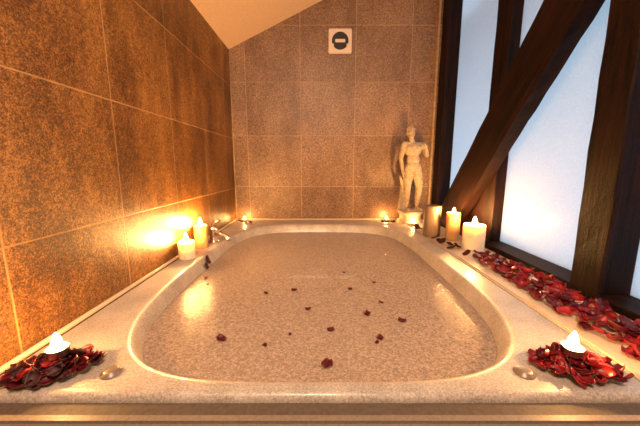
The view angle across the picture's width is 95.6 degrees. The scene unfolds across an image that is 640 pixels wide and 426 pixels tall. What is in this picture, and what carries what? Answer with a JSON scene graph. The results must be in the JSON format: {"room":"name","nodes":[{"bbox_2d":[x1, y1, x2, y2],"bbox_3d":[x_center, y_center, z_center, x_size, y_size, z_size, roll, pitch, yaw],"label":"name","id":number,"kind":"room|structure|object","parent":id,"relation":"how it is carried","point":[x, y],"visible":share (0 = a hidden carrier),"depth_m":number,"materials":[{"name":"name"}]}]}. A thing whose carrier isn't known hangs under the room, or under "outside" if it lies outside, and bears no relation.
{"room":"spa","nodes":[
{"label":"spa","id":0,"kind":"room"},
{"bbox_2d":[0,0,236,375],"bbox_3d":[-0.714,-0.003,0.595,0.100,1.856,3.360,0,9,0],"label":"wall","id":1,"kind":"structure","parent":0,"point":[116,140],"depth_m":0.86,"materials":[{"name":"brown tile"}]},
{"bbox_2d":[0,218,237,373],"bbox_3d":[-0.659,0.220,1.244,0.014,0.014,2.134,0,9,0],"label":"trim","id":2,"kind":"structure","parent":1,"relation":"attached to","point":[28,352],"depth_m":0.79,"materials":[{"name":"beige"}]},
{"bbox_2d":[228,50,236,217],"bbox_3d":[-0.659,-0.567,2.201,0.009,1.239,0.009,0,9,0],"label":"trim","id":3,"kind":"structure","parent":1,"relation":"attached to","point":[228,50],"depth_m":2.19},
{"bbox_2d":[190,0,321,48],"bbox_3d":[0.407,-1.461,0.359,2.310,1.177,3.360,0,9,0],"label":"ceiling","id":4,"kind":"structure","parent":0,"point":[234,22],"depth_m":1.86,"materials":[{"name":"paint"}]},
{"bbox_2d":[229,0,443,219],"bbox_3d":[0.176,-0.674,2.239,1.680,2.654,0.100,0,9,0],"label":"wall","id":5,"kind":"structure","parent":0,"point":[318,133],"depth_m":2.17,"materials":[{"name":"brown tile"}]},
{"bbox_2d":[238,218,397,219],"bbox_3d":[-0.011,0.050,2.301,1.281,0.014,0.014,0,9,0],"label":"trim","id":6,"kind":"structure","parent":5,"relation":"attached to","point":[238,218],"depth_m":2.30,"materials":[{"name":"beige"}]},
{"bbox_2d":[329,29,351,53],"bbox_3d":[0.145,-1.236,2.084,0.166,0.166,0.026,0,9,0],"label":"air vent","id":7,"kind":"object","parent":5,"relation":"in","point":[340,40],"visible":1,"depth_m":2.08,"materials":[{"name":"beige plastic"}]},
{"bbox_2d":[428,0,441,203],"bbox_3d":[0.853,-0.916,2.143,0.013,1.959,0.012,0,9,0],"label":"trim","id":8,"kind":"structure","parent":5,"relation":"attached to","point":[440,3],"depth_m":2.15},
{"bbox_2d":[407,223,639,381],"bbox_3d":[0.752,0.247,1.230,0.214,0.043,2.182,0,9,0],"label":"trim","id":9,"kind":"structure","parent":5,"relation":"attached to","point":[599,343],"depth_m":0.84,"materials":[{"name":"stone"}]},
{"bbox_2d":[397,126,428,223],"bbox_3d":[0.681,-0.277,2.141,0.190,0.700,0.187,7,11,36],"label":"statue","id":10,"kind":"object","parent":9,"relation":"on","point":[412,170],"visible":1,"depth_m":2.11,"materials":[{"name":"stone"}]},
{"bbox_2d":[423,204,441,236],"bbox_3d":[0.680,0.045,1.760,0.100,0.186,0.100,0,9,0],"label":"pillar candle","id":11,"kind":"object","parent":9,"relation":"on","point":[432,213],"visible":0.98,"depth_m":1.72,"materials":[{"name":"brown wax"}]},
{"bbox_2d":[445,208,460,240],"bbox_3d":[0.758,0.062,1.652,0.074,0.188,0.074,0,9,0],"label":"pillar candle","id":12,"kind":"object","parent":9,"relation":"on","point":[453,219],"visible":0.99,"depth_m":1.63,"materials":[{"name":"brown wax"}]},
{"bbox_2d":[461,217,485,251],"bbox_3d":[0.781,0.101,1.472,0.105,0.168,0.104,0,9,0],"label":"pillar candle","id":13,"kind":"object","parent":9,"relation":"on","point":[473,234],"visible":0.97,"depth_m":1.44,"materials":[{"name":"beige wax"}]},
{"bbox_2d":[497,267,509,272],"bbox_3d":[0.713,0.221,1.127,0.042,0.017,0.031,9,13,43],"label":"petal","id":14,"kind":"object","parent":9,"relation":"on","point":[500,269],"visible":1,"depth_m":1.13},
{"bbox_2d":[517,279,526,288],"bbox_3d":[0.696,0.244,1.002,0.031,0.028,0.032,1,9,3],"label":"petal","id":15,"kind":"object","parent":9,"relation":"on","point":[520,284],"visible":1,"depth_m":1.01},
{"bbox_2d":[516,272,527,280],"bbox_3d":[0.732,0.232,1.047,0.045,0.027,0.043,-2,9,-13],"label":"petal","id":16,"kind":"object","parent":9,"relation":"on","point":[525,276],"visible":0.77,"depth_m":1.06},
{"bbox_2d":[521,267,532,273],"bbox_3d":[0.791,0.220,1.107,0.022,0.023,0.039,-7,12,-37],"label":"petal","id":17,"kind":"object","parent":9,"relation":"on","point":[526,270],"visible":1,"depth_m":1.10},
{"bbox_2d":[533,272,544,279],"bbox_3d":[0.802,0.232,1.060,0.033,0.020,0.037,3,10,16],"label":"petal","id":18,"kind":"object","parent":9,"relation":"on","point":[536,276],"visible":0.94,"depth_m":1.07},
{"bbox_2d":[544,296,557,306],"bbox_3d":[0.695,0.266,0.868,0.033,0.021,0.049,-4,10,-25],"label":"petal","id":19,"kind":"object","parent":9,"relation":"on","point":[548,299],"visible":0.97,"depth_m":0.88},
{"bbox_2d":[544,292,559,298],"bbox_3d":[0.728,0.258,0.908,0.034,0.019,0.035,-6,11,-34],"label":"petal","id":20,"kind":"object","parent":9,"relation":"on","point":[553,296],"visible":0.93,"depth_m":0.90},
{"bbox_2d":[545,285,566,293],"bbox_3d":[0.762,0.252,0.939,0.055,0.023,0.032,7,12,38],"label":"petal","id":21,"kind":"object","parent":9,"relation":"on","point":[552,288],"visible":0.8,"depth_m":0.95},
{"bbox_2d":[551,299,563,313],"bbox_3d":[0.696,0.273,0.845,0.035,0.030,0.036,-3,10,-18],"label":"petal","id":22,"kind":"object","parent":9,"relation":"on","point":[555,302],"visible":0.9,"depth_m":0.86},
{"bbox_2d":[552,283,562,289],"bbox_3d":[0.783,0.246,0.956,0.033,0.027,0.034,-2,9,-10],"label":"petal","id":23,"kind":"object","parent":9,"relation":"on","point":[559,285],"visible":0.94,"depth_m":0.97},
{"bbox_2d":[556,306,573,314],"bbox_3d":[0.691,0.275,0.818,0.041,0.017,0.041,7,11,36],"label":"petal","id":24,"kind":"object","parent":9,"relation":"on","point":[568,310],"visible":1,"depth_m":0.82,"materials":[{"name":"plant"}]},
{"bbox_2d":[561,293,573,301],"bbox_3d":[0.755,0.256,0.885,0.056,0.025,0.032,-5,11,-29],"label":"petal","id":25,"kind":"object","parent":9,"relation":"on","point":[567,296],"visible":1,"depth_m":0.89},
{"bbox_2d":[566,300,579,307],"bbox_3d":[0.746,0.269,0.853,0.035,0.020,0.034,3,10,21],"label":"petal","id":26,"kind":"object","parent":9,"relation":"on","point":[571,304],"visible":0.91,"depth_m":0.85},
{"bbox_2d":[571,294,584,300],"bbox_3d":[0.792,0.260,0.893,0.036,0.021,0.031,6,11,31],"label":"petal","id":27,"kind":"object","parent":9,"relation":"on","point":[574,296],"visible":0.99,"depth_m":0.90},
{"bbox_2d":[572,307,587,314],"bbox_3d":[0.727,0.275,0.811,0.036,0.017,0.039,0,9,0],"label":"petal","id":28,"kind":"object","parent":9,"relation":"on","point":[575,309],"visible":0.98,"depth_m":0.82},
{"bbox_2d":[577,312,590,321],"bbox_3d":[0.704,0.280,0.774,0.029,0.018,0.035,1,9,5],"label":"petal","id":29,"kind":"object","parent":9,"relation":"on","point":[579,315],"visible":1,"depth_m":0.78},
{"bbox_2d":[577,321,593,329],"bbox_3d":[0.691,0.293,0.752,0.042,0.017,0.042,1,9,4],"label":"rose petal","id":30,"kind":"object","parent":9,"relation":"on","point":[583,325],"visible":0.91,"depth_m":0.76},
{"bbox_2d":[578,306,598,314],"bbox_3d":[0.755,0.274,0.815,0.044,0.018,0.044,-7,12,-37],"label":"petal","id":31,"kind":"object","parent":9,"relation":"on","point":[581,308],"visible":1,"depth_m":0.82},
{"bbox_2d":[587,309,598,317],"bbox_3d":[0.748,0.279,0.795,0.028,0.026,0.029,0,9,-1],"label":"petal","id":32,"kind":"object","parent":9,"relation":"on","point":[589,310],"visible":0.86,"depth_m":0.81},
{"bbox_2d":[586,303,599,310],"bbox_3d":[0.773,0.276,0.827,0.035,0.031,0.037,4,10,21],"label":"petal","id":33,"kind":"object","parent":9,"relation":"on","point":[590,304],"visible":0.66,"depth_m":0.83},
{"bbox_2d":[588,313,606,321],"bbox_3d":[0.747,0.281,0.781,0.044,0.020,0.044,-8,12,-40],"label":"petal","id":34,"kind":"object","parent":9,"relation":"on","point":[594,317],"visible":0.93,"depth_m":0.79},
{"bbox_2d":[590,322,609,333],"bbox_3d":[0.691,0.287,0.719,0.031,0.020,0.037,4,10,21],"label":"rose petal","id":35,"kind":"object","parent":9,"relation":"on","point":[596,327],"visible":0.99,"depth_m":0.71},
{"bbox_2d":[593,298,609,305],"bbox_3d":[0.832,0.270,0.859,0.056,0.020,0.037,-4,10,-22],"label":"petal","id":36,"kind":"object","parent":9,"relation":"on","point":[600,300],"visible":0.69,"depth_m":0.87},
{"bbox_2d":[595,315,610,324],"bbox_3d":[0.739,0.281,0.758,0.030,0.024,0.030,8,12,41],"label":"petal","id":37,"kind":"object","parent":9,"relation":"on","point":[602,318],"visible":0.95,"depth_m":0.76,"materials":[{"name":"plant"}]},
{"bbox_2d":[598,303,612,312],"bbox_3d":[0.810,0.272,0.826,0.034,0.021,0.034,-1,9,-8],"label":"petal","id":38,"kind":"object","parent":9,"relation":"on","point":[600,305],"visible":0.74,"depth_m":0.84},
{"bbox_2d":[605,312,617,320],"bbox_3d":[0.774,0.280,0.775,0.026,0.023,0.037,-2,9,-11],"label":"petal","id":39,"kind":"object","parent":9,"relation":"on","point":[609,314],"visible":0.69,"depth_m":0.78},
{"bbox_2d":[604,331,619,340],"bbox_3d":[0.700,0.294,0.694,0.030,0.024,0.029,-7,12,-37],"label":"rose petal","id":40,"kind":"object","parent":9,"relation":"on","point":[605,332],"visible":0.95,"depth_m":0.69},
{"bbox_2d":[609,332,625,339],"bbox_3d":[0.701,0.288,0.685,0.031,0.027,0.028,-8,12,-40],"label":"rose petal","id":41,"kind":"object","parent":40,"relation":"on","point":[618,336],"visible":1,"depth_m":0.68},
{"bbox_2d":[607,319,628,332],"bbox_3d":[0.749,0.282,0.729,0.032,0.027,0.040,-2,9,-13],"label":"rose petal","id":42,"kind":"object","parent":9,"relation":"on","point":[612,324],"visible":1,"depth_m":0.72,"materials":[{"name":"plant"}]},
{"bbox_2d":[618,332,632,342],"bbox_3d":[0.722,0.297,0.691,0.035,0.016,0.034,2,9,9],"label":"rose petal","id":43,"kind":"object","parent":9,"relation":"on","point":[628,337],"visible":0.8,"depth_m":0.69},
{"bbox_2d":[618,315,638,331],"bbox_3d":[0.782,0.279,0.733,0.038,0.033,0.033,0,9,0],"label":"petal","id":44,"kind":"object","parent":9,"relation":"on","point":[623,319],"visible":1,"depth_m":0.74,"materials":[{"name":"plant"}]},
{"bbox_2d":[620,338,639,344],"bbox_3d":[0.733,0.301,0.683,0.039,0.019,0.038,0,9,-1],"label":"rose petal","id":45,"kind":"object","parent":9,"relation":"on","point":[635,341],"visible":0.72,"depth_m":0.68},
{"bbox_2d":[621,345,639,358],"bbox_3d":[0.689,0.308,0.644,0.033,0.017,0.034,-5,10,-26],"label":"rose petal","id":46,"kind":"object","parent":9,"relation":"on","point":[628,351],"visible":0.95,"depth_m":0.65,"materials":[{"name":"plant"}]},
{"bbox_2d":[621,323,639,334],"bbox_3d":[0.777,0.292,0.723,0.034,0.018,0.033,2,9,14],"label":"rose petal","id":47,"kind":"object","parent":9,"relation":"on","point":[635,329],"visible":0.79,"depth_m":0.72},
{"bbox_2d":[632,344,639,355],"bbox_3d":[0.695,0.299,0.618,0.034,0.027,0.036,4,10,23],"label":"rose petal","id":48,"kind":"object","parent":9,"relation":"on","point":[636,347],"visible":1,"depth_m":0.63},
{"bbox_2d":[633,318,639,327],"bbox_3d":[0.831,0.287,0.739,0.040,0.023,0.036,-2,9,-10],"label":"petal","id":49,"kind":"object","parent":9,"relation":"on","point":[636,321],"visible":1,"depth_m":0.75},
{"bbox_3d":[0.939,0.617,0.696,0.155,0.599,3.360,0,9,0],"label":"wall","id":50,"kind":"structure","parent":0,"visible":0},
{"bbox_2d":[441,0,639,320],"bbox_3d":[0.917,-0.509,0.519,0.119,1.677,3.333,0,9,0],"label":"window","id":51,"kind":"structure","parent":50,"relation":"in","point":[546,168],"depth_m":1.17,"materials":[{"name":"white glass"}]},
{"bbox_2d":[431,0,462,204],"bbox_3d":[0.916,-0.777,2.093,0.105,1.655,0.100,0,9,0],"label":"timber post","id":52,"kind":"object","parent":51,"relation":"on","point":[452,11],"visible":0.85,"depth_m":2.05,"materials":[{"name":"brown wood"}]},
{"bbox_2d":[461,197,480,227],"bbox_3d":[0.917,-0.096,1.819,0.020,0.393,0.368,0,9,0],"label":"board","id":53,"kind":"object","parent":51,"relation":"on","point":[474,213],"visible":0.02,"depth_m":1.69,"materials":[{"name":"brown wood"}]},
{"bbox_2d":[450,0,498,186],"bbox_3d":[0.958,-0.728,1.789,0.005,1.651,0.514,0,9,0],"label":"window","id":54,"kind":"structure","parent":51,"relation":"on","point":[479,17],"depth_m":1.82,"materials":[{"name":"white glass"}]},
{"bbox_2d":[479,0,523,240],"bbox_3d":[0.938,-0.677,1.472,0.073,1.655,0.128,0,9,0],"label":"timber post","id":55,"kind":"object","parent":51,"relation":"on","point":[510,12],"visible":0.48,"depth_m":1.48,"materials":[{"name":"brown wood"}]},
{"bbox_2d":[441,0,604,227],"bbox_3d":[0.867,-0.487,1.463,0.063,1.276,1.134,0,9,0],"label":"brace","id":56,"kind":"object","parent":51,"relation":"on","point":[558,26],"visible":0.92,"depth_m":1.22,"materials":[{"name":"brown wood"}]},
{"bbox_2d":[570,0,639,294],"bbox_3d":[0.913,-0.571,0.818,0.109,1.655,0.113,0,9,0],"label":"timber post","id":57,"kind":"object","parent":51,"relation":"on","point":[608,230],"visible":1,"depth_m":0.86,"materials":[{"name":"brown wood"}]},
{"bbox_2d":[630,242,639,298],"bbox_3d":[0.958,-0.515,0.472,0.005,1.651,0.588,0,9,0],"label":"window","id":58,"kind":"structure","parent":51,"relation":"on","point":[635,288],"depth_m":0.87,"materials":[{"name":"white glass"}]},
{"bbox_3d":[0.113,0.952,0.750,1.806,0.080,3.612,0,9,0],"label":"floor","id":59,"kind":"structure","parent":0,"visible":0},
{"bbox_2d":[0,220,639,425],"bbox_3d":[-0.008,0.492,1.438,1.298,0.609,1.842,0,9,0],"label":"bathtub","id":60,"kind":"object","parent":59,"relation":"on","point":[120,389],"visible":0.58,"depth_m":0.56,"materials":[{"name":"stone"}]},
{"bbox_2d":[0,377,10,386],"bbox_3d":[-0.602,0.320,0.550,0.022,0.024,0.023,3,10,16],"label":"petal","id":61,"kind":"object","parent":60,"relation":"on","point":[3,380],"visible":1,"depth_m":0.55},
{"bbox_2d":[5,376,22,389],"bbox_3d":[-0.580,0.322,0.550,0.025,0.011,0.025,5,11,30],"label":"petal","id":62,"kind":"object","parent":60,"relation":"on","point":[14,378],"visible":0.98,"depth_m":0.55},
{"bbox_2d":[6,380,32,387],"bbox_3d":[-0.564,0.323,0.547,0.039,0.012,0.024,-4,10,-21],"label":"petal","id":63,"kind":"object","parent":60,"relation":"on","point":[29,381],"visible":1,"depth_m":0.55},
{"bbox_2d":[10,362,29,375],"bbox_3d":[-0.585,0.304,0.566,0.016,0.019,0.029,7,12,38],"label":"petal","id":64,"kind":"object","parent":60,"relation":"on","point":[13,372],"visible":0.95,"depth_m":0.57,"materials":[{"name":"red"}]},
{"bbox_2d":[13,365,30,380],"bbox_3d":[-0.569,0.305,0.554,0.030,0.029,0.026,6,11,31],"label":"petal","id":65,"kind":"object","parent":60,"relation":"on","point":[24,372],"visible":1,"depth_m":0.55,"materials":[{"name":"plant"}]},
{"bbox_2d":[20,360,38,368],"bbox_3d":[-0.569,0.295,0.569,0.028,0.023,0.018,-1,9,-7],"label":"petal","id":66,"kind":"object","parent":60,"relation":"on","point":[23,363],"visible":1,"depth_m":0.56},
{"bbox_2d":[26,355,36,363],"bbox_3d":[-0.579,0.297,0.577,0.024,0.023,0.019,1,9,9],"label":"petal","id":67,"kind":"object","parent":60,"relation":"on","point":[33,357],"visible":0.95,"depth_m":0.58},
{"bbox_2d":[24,368,41,387],"bbox_3d":[-0.547,0.314,0.550,0.021,0.026,0.025,3,10,17],"label":"petal","id":68,"kind":"object","parent":60,"relation":"on","point":[33,375],"visible":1,"depth_m":0.55,"materials":[{"name":"red"}]},
{"bbox_2d":[28,384,40,388],"bbox_3d":[-0.540,0.325,0.552,0.024,0.015,0.022,3,10,17],"label":"rose petal","id":69,"kind":"object","parent":60,"relation":"on","point":[35,386],"visible":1,"depth_m":0.55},
{"bbox_2d":[33,360,48,372],"bbox_3d":[-0.550,0.302,0.573,0.024,0.015,0.040,-6,11,-33],"label":"petal","id":70,"kind":"object","parent":60,"relation":"on","point":[39,361],"visible":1,"depth_m":0.57,"materials":[{"name":"red"}]},
{"bbox_2d":[36,376,57,384],"bbox_3d":[-0.527,0.322,0.559,0.026,0.011,0.026,0,9,3],"label":"petal","id":71,"kind":"object","parent":60,"relation":"on","point":[44,380],"visible":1,"depth_m":0.56,"materials":[{"name":"plant"}]},
{"bbox_2d":[40,358,60,367],"bbox_3d":[-0.538,0.297,0.577,0.028,0.016,0.028,1,9,7],"label":"petal","id":72,"kind":"object","parent":60,"relation":"on","point":[43,364],"visible":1,"depth_m":0.58,"materials":[{"name":"plant"}]},
{"bbox_2d":[45,362,63,376],"bbox_3d":[-0.519,0.306,0.568,0.022,0.019,0.027,6,11,33],"label":"petal","id":73,"kind":"object","parent":60,"relation":"on","point":[53,371],"visible":1,"depth_m":0.57,"materials":[{"name":"red"}]},
{"bbox_2d":[44,333,69,360],"bbox_3d":[-0.540,0.268,0.594,0.040,0.050,0.040,0,9,0],"label":"tealight","id":74,"kind":"object","parent":60,"relation":"on","point":[58,349],"visible":1,"depth_m":0.59,"materials":[{"name":"wax"}]},
{"bbox_2d":[44,342,69,360],"bbox_3d":[-0.540,0.284,0.597,0.040,0.016,0.040,0,9,0],"label":"tealight candle","id":75,"kind":"object","parent":74,"relation":"attached to","point":[59,350],"depth_m":0.59,"materials":[{"name":"beige"}]},
{"bbox_2d":[52,356,68,367],"bbox_3d":[-0.521,0.299,0.584,0.025,0.018,0.027,-2,9,-13],"label":"petal","id":76,"kind":"object","parent":60,"relation":"on","point":[67,361],"visible":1,"depth_m":0.58,"materials":[{"name":"red"}]},
{"bbox_2d":[54,370,70,379],"bbox_3d":[-0.505,0.319,0.570,0.027,0.015,0.020,-4,10,-25],"label":"petal","id":77,"kind":"object","parent":60,"relation":"on","point":[60,375],"visible":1,"depth_m":0.57,"materials":[{"name":"red"}]},
{"bbox_2d":[57,355,72,362],"bbox_3d":[-0.524,0.298,0.595,0.022,0.014,0.034,-1,9,-8],"label":"petal","id":78,"kind":"object","parent":60,"relation":"on","point":[68,357],"visible":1,"depth_m":0.59,"materials":[{"name":"red"}]},
{"bbox_2d":[62,363,76,375],"bbox_3d":[-0.501,0.313,0.580,0.028,0.014,0.026,-1,9,-6],"label":"petal","id":79,"kind":"object","parent":60,"relation":"on","point":[73,366],"visible":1,"depth_m":0.59,"materials":[{"name":"plant"}]},
{"bbox_2d":[63,355,77,368],"bbox_3d":[-0.510,0.303,0.590,0.030,0.024,0.024,3,10,19],"label":"petal","id":80,"kind":"object","parent":60,"relation":"on","point":[72,360],"visible":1,"depth_m":0.59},
{"bbox_2d":[76,356,88,371],"bbox_3d":[-0.487,0.310,0.596,0.038,0.022,0.021,4,10,25],"label":"petal","id":81,"kind":"object","parent":60,"relation":"on","point":[81,359],"visible":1,"depth_m":0.60,"materials":[{"name":"plant"}]},
{"bbox_2d":[79,344,93,356],"bbox_3d":[-0.506,0.297,0.626,0.030,0.022,0.024,2,9,13],"label":"petal","id":82,"kind":"object","parent":60,"relation":"on","point":[89,347],"visible":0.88,"depth_m":0.63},
{"bbox_2d":[80,350,93,356],"bbox_3d":[-0.502,0.302,0.622,0.028,0.015,0.023,4,10,24],"label":"petal","id":83,"kind":"object","parent":82,"relation":"on","point":[92,352],"visible":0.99,"depth_m":0.62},
{"bbox_2d":[68,347,85,355],"bbox_3d":[-0.509,0.291,0.609,0.018,0.031,0.028,8,12,41],"label":"petal","id":84,"kind":"object","parent":83,"relation":"on","point":[73,351],"visible":0.99,"depth_m":0.60,"materials":[{"name":"red"}]},
{"bbox_2d":[88,350,99,361],"bbox_3d":[-0.490,0.307,0.619,0.028,0.019,0.026,3,10,20],"label":"petal","id":85,"kind":"object","parent":60,"relation":"on","point":[97,352],"visible":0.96,"depth_m":0.62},
{"bbox_2d":[90,354,102,363],"bbox_3d":[-0.477,0.312,0.618,0.025,0.016,0.026,0,9,2],"label":"petal","id":86,"kind":"object","parent":60,"relation":"on","point":[98,359],"visible":1,"depth_m":0.62,"materials":[{"name":"red"}]},
{"bbox_2d":[177,233,195,259],"bbox_3d":[-0.613,0.150,1.330,0.072,0.118,0.072,0,9,0],"label":"pillar candle","id":87,"kind":"object","parent":60,"relation":"on","point":[186,247],"visible":1,"depth_m":1.31,"materials":[{"name":"beige wax"}]},
{"bbox_2d":[193,219,207,248],"bbox_3d":[-0.619,0.103,1.506,0.066,0.155,0.066,0,9,0],"label":"pillar candle","id":88,"kind":"object","parent":60,"relation":"on","point":[200,230],"visible":0.99,"depth_m":1.48,"materials":[{"name":"brown wax"}]},
{"bbox_2d":[208,219,230,243],"bbox_3d":[-0.549,0.098,1.594,0.138,0.138,0.060,1,9,7],"label":"tap","id":89,"kind":"object","parent":60,"relation":"attached to","point":[213,230],"visible":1,"depth_m":1.58,"materials":[{"name":"silver metal"}]},
{"bbox_2d":[143,232,496,381],"bbox_3d":[0.000,0.258,1.348,1.053,0.001,1.498,0,9,0],"label":"water","id":90,"kind":"object","parent":60,"relation":"in","point":[442,335],"visible":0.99,"depth_m":0.89,"materials":[{"name":"liquid"}]},
{"bbox_2d":[216,334,226,340],"bbox_3d":[-0.269,0.341,0.793,0.028,0.012,0.027,-2,9,-13],"label":"petal","id":91,"kind":"object","parent":90,"relation":"on","point":[219,337],"visible":1,"depth_m":0.80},
{"bbox_2d":[321,358,332,367],"bbox_3d":[0.017,0.357,0.692,0.031,0.013,0.031,-4,10,-23],"label":"rose petal","id":92,"kind":"object","parent":90,"relation":"on","point":[326,362],"visible":1,"depth_m":0.70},
{"bbox_2d":[528,354,543,363],"bbox_3d":[0.460,0.311,0.617,0.029,0.014,0.027,5,10,27],"label":"rose petal","id":93,"kind":"object","parent":60,"relation":"on","point":[532,357],"visible":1,"depth_m":0.62,"materials":[{"name":"plant"}]},
{"bbox_2d":[533,359,546,369],"bbox_3d":[0.458,0.315,0.605,0.022,0.014,0.032,-2,9,-10],"label":"rose petal","id":94,"kind":"object","parent":60,"relation":"on","point":[541,366],"visible":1,"depth_m":0.60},
{"bbox_2d":[536,348,549,358],"bbox_3d":[0.469,0.296,0.610,0.026,0.024,0.015,0,9,1],"label":"rose petal","id":95,"kind":"object","parent":60,"relation":"on","point":[545,354],"visible":1,"depth_m":0.60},
{"bbox_2d":[540,359,556,368],"bbox_3d":[0.470,0.310,0.596,0.027,0.016,0.029,8,12,41],"label":"rose petal","id":96,"kind":"object","parent":60,"relation":"on","point":[546,363],"visible":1,"depth_m":0.60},
{"bbox_2d":[548,342,559,356],"bbox_3d":[0.494,0.288,0.613,0.034,0.028,0.020,-8,12,-41],"label":"rose petal","id":97,"kind":"object","parent":60,"relation":"on","point":[557,347],"visible":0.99,"depth_m":0.62,"materials":[{"name":"plant"}]},
{"bbox_2d":[550,352,565,365],"bbox_3d":[0.489,0.302,0.597,0.026,0.015,0.027,-4,10,-22],"label":"rose petal","id":98,"kind":"object","parent":60,"relation":"on","point":[551,357],"visible":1,"depth_m":0.60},
{"bbox_2d":[550,364,566,373],"bbox_3d":[0.475,0.311,0.578,0.020,0.019,0.028,-3,10,-17],"label":"rose petal","id":99,"kind":"object","parent":60,"relation":"on","point":[563,369],"visible":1,"depth_m":0.58,"materials":[{"name":"plant"}]},
{"bbox_2d":[553,350,569,358],"bbox_3d":[0.499,0.292,0.601,0.027,0.027,0.027,-4,10,-24],"label":"rose petal","id":100,"kind":"object","parent":60,"relation":"on","point":[559,351],"visible":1,"depth_m":0.61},
{"bbox_2d":[554,356,569,374],"bbox_3d":[0.487,0.306,0.582,0.024,0.025,0.027,-7,12,-37],"label":"rose petal","id":101,"kind":"object","parent":60,"relation":"on","point":[560,360],"visible":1,"depth_m":0.59,"materials":[{"name":"plant"}]},
{"bbox_2d":[564,364,577,376],"bbox_3d":[0.495,0.312,0.573,0.020,0.015,0.024,-4,10,-25],"label":"rose petal","id":102,"kind":"object","parent":60,"relation":"on","point":[570,366],"visible":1,"depth_m":0.57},
{"bbox_2d":[564,356,581,365],"bbox_3d":[0.511,0.297,0.584,0.030,0.017,0.031,2,9,11],"label":"rose petal","id":103,"kind":"object","parent":60,"relation":"on","point":[578,363],"visible":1,"depth_m":0.58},
{"bbox_2d":[560,331,585,358],"bbox_3d":[0.523,0.267,0.599,0.040,0.050,0.040,0,9,0],"label":"tealight","id":104,"kind":"object","parent":60,"relation":"on","point":[572,345],"visible":1,"depth_m":0.59,"materials":[{"name":"wax"}]},
{"bbox_2d":[560,340,585,358],"bbox_3d":[0.523,0.283,0.601,0.040,0.016,0.040,0,9,0],"label":"tealight candle","id":105,"kind":"object","parent":104,"relation":"attached to","point":[577,351],"depth_m":0.59,"materials":[{"name":"beige"}]},
{"bbox_2d":[569,357,586,367],"bbox_3d":[0.519,0.300,0.582,0.025,0.016,0.024,-4,10,-23],"label":"rose petal","id":106,"kind":"object","parent":60,"relation":"on","point":[572,360],"visible":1,"depth_m":0.58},
{"bbox_2d":[570,368,586,388],"bbox_3d":[0.499,0.318,0.560,0.022,0.025,0.030,2,9,11],"label":"rose petal","id":107,"kind":"object","parent":60,"relation":"on","point":[573,370],"visible":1,"depth_m":0.56,"materials":[{"name":"plant"}]},
{"bbox_2d":[571,364,586,371],"bbox_3d":[0.514,0.308,0.577,0.019,0.012,0.024,-3,10,-19],"label":"rose petal","id":108,"kind":"object","parent":60,"relation":"on","point":[572,365],"visible":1,"depth_m":0.57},
{"bbox_2d":[577,371,595,383],"bbox_3d":[0.512,0.321,0.563,0.028,0.012,0.028,4,10,21],"label":"rose petal","id":109,"kind":"object","parent":60,"relation":"on","point":[587,379],"visible":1,"depth_m":0.56,"materials":[{"name":"plant"}]},
{"bbox_2d":[579,367,597,374],"bbox_3d":[0.526,0.309,0.567,0.032,0.019,0.018,-1,9,-4],"label":"rose petal","id":110,"kind":"object","parent":60,"relation":"on","point":[590,372],"visible":1,"depth_m":0.57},
{"bbox_2d":[586,355,601,368],"bbox_3d":[0.542,0.296,0.574,0.023,0.028,0.019,6,11,33],"label":"rose petal","id":111,"kind":"object","parent":60,"relation":"on","point":[592,361],"visible":1,"depth_m":0.57,"materials":[{"name":"plant"}]},
{"bbox_2d":[582,357,606,362],"bbox_3d":[0.557,0.299,0.592,0.029,0.017,0.040,-7,11,-36],"label":"rose petal","id":112,"kind":"object","parent":60,"relation":"on","point":[603,358],"visible":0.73,"depth_m":0.59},
{"bbox_2d":[590,353,605,362],"bbox_3d":[0.563,0.302,0.597,0.013,0.022,0.037,-7,12,-39],"label":"rose petal","id":113,"kind":"object","parent":60,"relation":"on","point":[591,354],"visible":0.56,"depth_m":0.60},
{"bbox_2d":[594,375,608,382],"bbox_3d":[0.538,0.316,0.555,0.027,0.018,0.020,-4,10,-24],"label":"rose petal","id":114,"kind":"object","parent":60,"relation":"on","point":[597,378],"visible":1,"depth_m":0.55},
{"bbox_2d":[596,373,613,379],"bbox_3d":[0.550,0.315,0.560,0.030,0.014,0.021,4,10,22],"label":"rose petal","id":115,"kind":"object","parent":60,"relation":"on","point":[599,374],"visible":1,"depth_m":0.55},
{"bbox_2d":[591,362,615,377],"bbox_3d":[0.549,0.305,0.563,0.035,0.023,0.017,7,12,38],"label":"rose petal","id":116,"kind":"object","parent":115,"relation":"on","point":[607,370],"visible":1,"depth_m":0.56,"materials":[{"name":"plant"}]},
{"bbox_2d":[613,363,624,371],"bbox_3d":[0.596,0.314,0.585,0.041,0.016,0.025,-3,10,-18],"label":"rose petal","id":117,"kind":"object","parent":60,"relation":"on","point":[617,365],"visible":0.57,"depth_m":0.59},
{"bbox_2d":[612,376,627,382],"bbox_3d":[0.574,0.319,0.559,0.026,0.015,0.016,6,11,31],"label":"rose petal","id":118,"kind":"object","parent":60,"relation":"on","point":[614,377],"visible":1,"depth_m":0.55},
{"bbox_2d":[617,373,634,378],"bbox_3d":[0.591,0.317,0.564,0.030,0.020,0.018,1,9,6],"label":"rose petal","id":119,"kind":"object","parent":60,"relation":"on","point":[630,375],"visible":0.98,"depth_m":0.56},
{"label":"rose petal","id":120,"kind":"object","parent":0,"visible":0},
{"bbox_2d":[531,289,542,296],"bbox_3d":[0.689,0.258,0.920,0.034,0.018,0.036,0,9,-1],"label":"petal","id":121,"kind":"object","parent":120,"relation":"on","point":[540,294],"visible":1,"depth_m":0.92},
{"bbox_3d":[0.746,0.249,0.986,0.028,0.014,0.043,0,18,25],"label":"rose petal","id":122,"kind":"object","parent":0,"visible":0},
{"bbox_2d":[530,278,544,286],"bbox_3d":[0.750,0.242,0.998,0.039,0.026,0.037,-3,10,-18],"label":"petal","id":123,"kind":"object","parent":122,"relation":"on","point":[533,282],"visible":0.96,"depth_m":1.00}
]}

